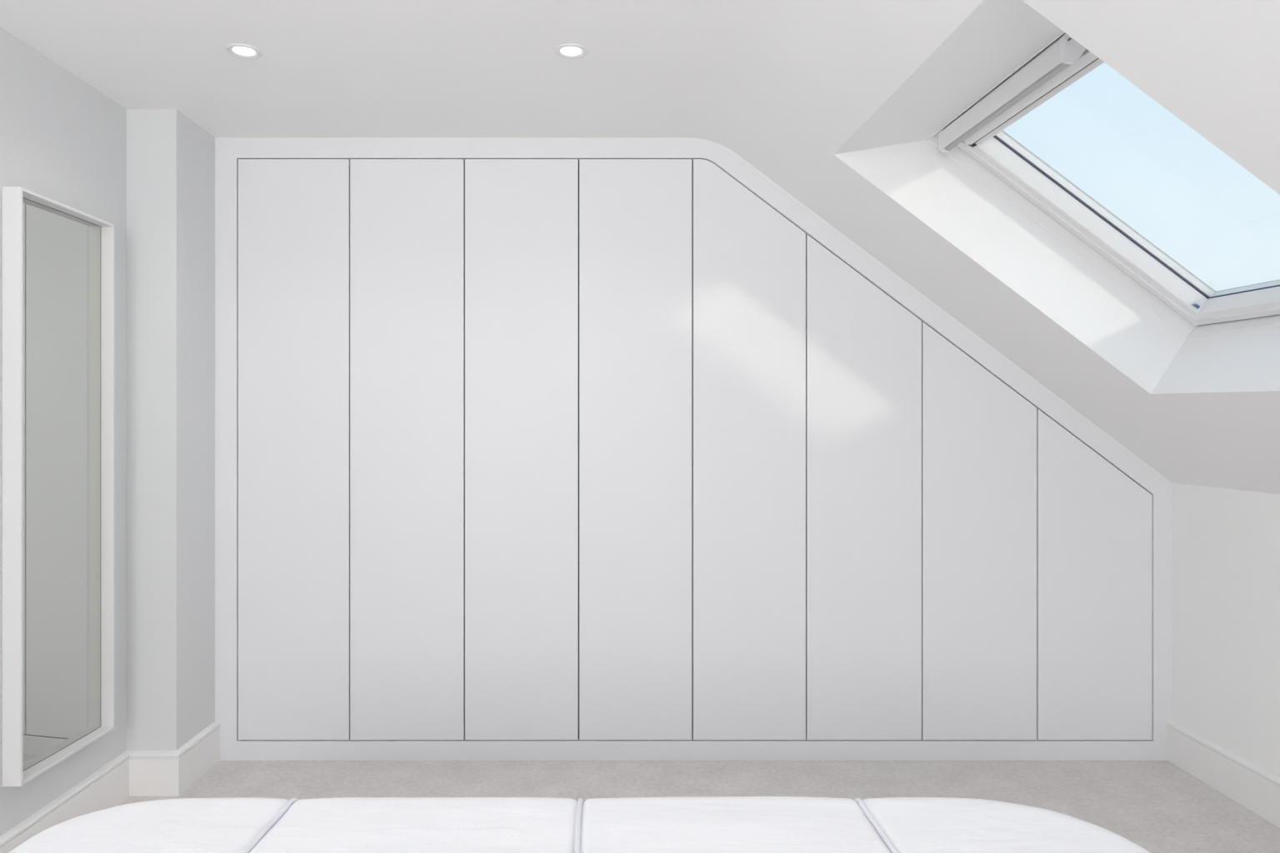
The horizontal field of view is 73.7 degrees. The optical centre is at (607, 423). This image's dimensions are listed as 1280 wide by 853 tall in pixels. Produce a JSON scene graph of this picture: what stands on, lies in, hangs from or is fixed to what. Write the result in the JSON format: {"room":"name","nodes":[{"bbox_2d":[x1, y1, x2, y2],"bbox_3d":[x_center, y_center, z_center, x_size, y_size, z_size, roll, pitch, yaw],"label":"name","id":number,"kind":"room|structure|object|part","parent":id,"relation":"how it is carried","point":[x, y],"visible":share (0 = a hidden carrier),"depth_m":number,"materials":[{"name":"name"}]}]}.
{"room":"bedroom","nodes":[
{"label":"bedroom","id":0,"kind":"room"},
{"bbox_2d":[0,26,214,836],"bbox_3d":[-1.591,0.095,0.580,0.287,2.300,6.360,0,0,0],"label":"wall","id":1,"kind":"structure","parent":0,"point":[149,174],"depth_m":2.87,"materials":[{"name":"paint"}]},
{"bbox_2d":[2,186,114,786],"bbox_3d":[-1.590,0.169,2.491,0.051,1.600,0.433,0,0,0],"label":"wall mirror","id":2,"kind":"object","parent":1,"relation":"attached to","point":[58,257],"visible":1,"depth_m":2.47,"materials":[{"name":"white mirror"}]},
{"bbox_2d":[22,198,100,770],"bbox_3d":[-1.607,0.169,2.491,0.004,1.579,0.412,0,0,2],"label":"mirror glass","id":3,"kind":"object","parent":2,"relation":"attached to","point":[62,248],"depth_m":2.50,"materials":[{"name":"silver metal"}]},
{"bbox_2d":[0,720,220,852],"bbox_3d":[-1.521,1.172,0.275,0.188,0.146,5.749,0,0,0],"label":"baseboard","id":4,"kind":"structure","parent":1,"relation":"attached to","point":[132,773],"depth_m":2.85,"materials":[{"name":"white paint"}]},
{"bbox_2d":[0,0,1279,494],"bbox_3d":[0.244,-0.394,0.580,3.918,1.382,6.560,0,0,0],"label":"ceiling","id":5,"kind":"structure","parent":0,"point":[782,85],"depth_m":2.46,"materials":[{"name":"paint"}]},
{"bbox_2d":[225,43,262,59],"bbox_3d":[-1.029,-1.052,2.416,0.095,0.005,0.095,0,0,0],"label":"recessed light","id":6,"kind":"object","parent":5,"relation":"in","point":[239,50],"visible":1,"depth_m":2.41,"materials":[{"name":"white plastic"}]},
{"bbox_2d":[554,43,587,59],"bbox_3d":[-0.103,-1.052,2.416,0.095,0.005,0.095,0,0,0],"label":"recessed light","id":7,"kind":"object","parent":5,"relation":"in","point":[569,51],"visible":1,"depth_m":2.41,"materials":[{"name":"white plastic"}]},
{"bbox_2d":[833,0,1279,394],"bbox_3d":[1.253,-0.473,2.100,1.158,0.839,1.120,0,0,0],"label":"skylight reveal","id":8,"kind":"structure","parent":5,"relation":"attached to","point":[892,150],"depth_m":2.63,"materials":[{"name":"white paint"}]},
{"bbox_2d":[926,31,1279,336],"bbox_3d":[1.424,-0.600,2.217,0.928,0.732,0.895,0,0,0],"label":"window","id":9,"kind":"structure","parent":8,"relation":"attached to","point":[990,154],"depth_m":2.53,"materials":[{"name":"white paint"}]},
{"bbox_2d":[938,33,1085,152],"bbox_3d":[1.027,-0.842,2.209,0.064,0.094,0.674,0,0,-1],"label":"roller blind","id":10,"kind":"object","parent":9,"relation":"attached to","point":[1064,51],"visible":0.93,"depth_m":2.11,"materials":[{"name":"white"}]},
{"bbox_2d":[116,760,1279,852],"bbox_3d":[0.235,1.305,0.580,3.900,0.120,6.560,0,0,0],"label":"floor","id":11,"kind":"structure","parent":0,"point":[1158,807],"depth_m":2.96,"materials":[{"name":"carpet"}]},
{"bbox_2d":[215,137,1172,760],"bbox_3d":[0.319,0.095,3.454,3.533,2.300,0.610,0,0,0],"label":"wardrobe","id":12,"kind":"object","parent":11,"relation":"on","point":[526,448],"visible":0.99,"depth_m":3.15,"materials":[{"name":"white wood"}]},
{"bbox_3d":[-1.160,0.098,3.160,0.410,2.147,0.021,0,0,0],"label":"door","id":13,"kind":"part","parent":12,"relation":"part of","materials":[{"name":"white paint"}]},
{"bbox_3d":[-0.741,0.098,3.160,0.419,2.147,0.021,0,0,0],"label":"door","id":14,"kind":"part","parent":12,"relation":"part of","materials":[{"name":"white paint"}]},
{"bbox_3d":[-0.318,0.098,3.160,0.418,2.147,0.021,0,0,0],"label":"door","id":15,"kind":"part","parent":12,"relation":"part of","materials":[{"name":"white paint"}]},
{"bbox_3d":[0.104,0.098,3.160,0.417,2.147,0.021,0,0,0],"label":"door","id":16,"kind":"part","parent":12,"relation":"part of","materials":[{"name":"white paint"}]},
{"bbox_3d":[0.525,0.098,3.160,0.416,2.147,0.021,0,0,0],"label":"door","id":17,"kind":"part","parent":12,"relation":"part of","materials":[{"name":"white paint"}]},
{"bbox_3d":[0.949,0.236,3.160,0.423,1.869,0.021,0,0,0],"label":"door","id":18,"kind":"part","parent":12,"relation":"part of","materials":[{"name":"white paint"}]},
{"bbox_3d":[1.375,0.398,3.160,0.421,1.546,0.021,0,0,0],"label":"door","id":19,"kind":"part","parent":12,"relation":"part of","materials":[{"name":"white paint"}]},
{"bbox_3d":[1.801,0.559,3.160,0.422,1.224,0.021,0,0,0],"label":"door","id":20,"kind":"part","parent":12,"relation":"part of","materials":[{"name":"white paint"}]},
{"bbox_3d":[-0.035,0.995,0.475,1.730,0.500,2.050,0,0,0],"label":"bed","id":21,"kind":"object","parent":11,"relation":"on","visible":0,"materials":[{"name":"fabric"}]},
{"bbox_2d":[9,796,1150,852],"bbox_3d":[-0.040,0.864,0.504,1.989,0.367,2.297,0,0,0],"label":"duvet","id":22,"kind":"object","parent":21,"relation":"on","point":[687,824],"visible":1,"depth_m":1.45,"materials":[{"name":"white fabric"}]},
{"bbox_2d":[1172,483,1279,777],"bbox_3d":[2.145,0.733,0.580,0.120,1.024,6.360,0,0,0],"label":"wall","id":23,"kind":"structure","parent":0,"point":[1226,542],"depth_m":2.86,"materials":[{"name":"paint"}]},
{"bbox_2d":[1166,720,1279,828],"bbox_3d":[2.075,1.172,0.275,0.020,0.146,5.749,0,0,0],"label":"baseboard","id":24,"kind":"structure","parent":23,"relation":"attached to","point":[1257,789],"depth_m":2.85,"materials":[{"name":"white paint"}]}
]}

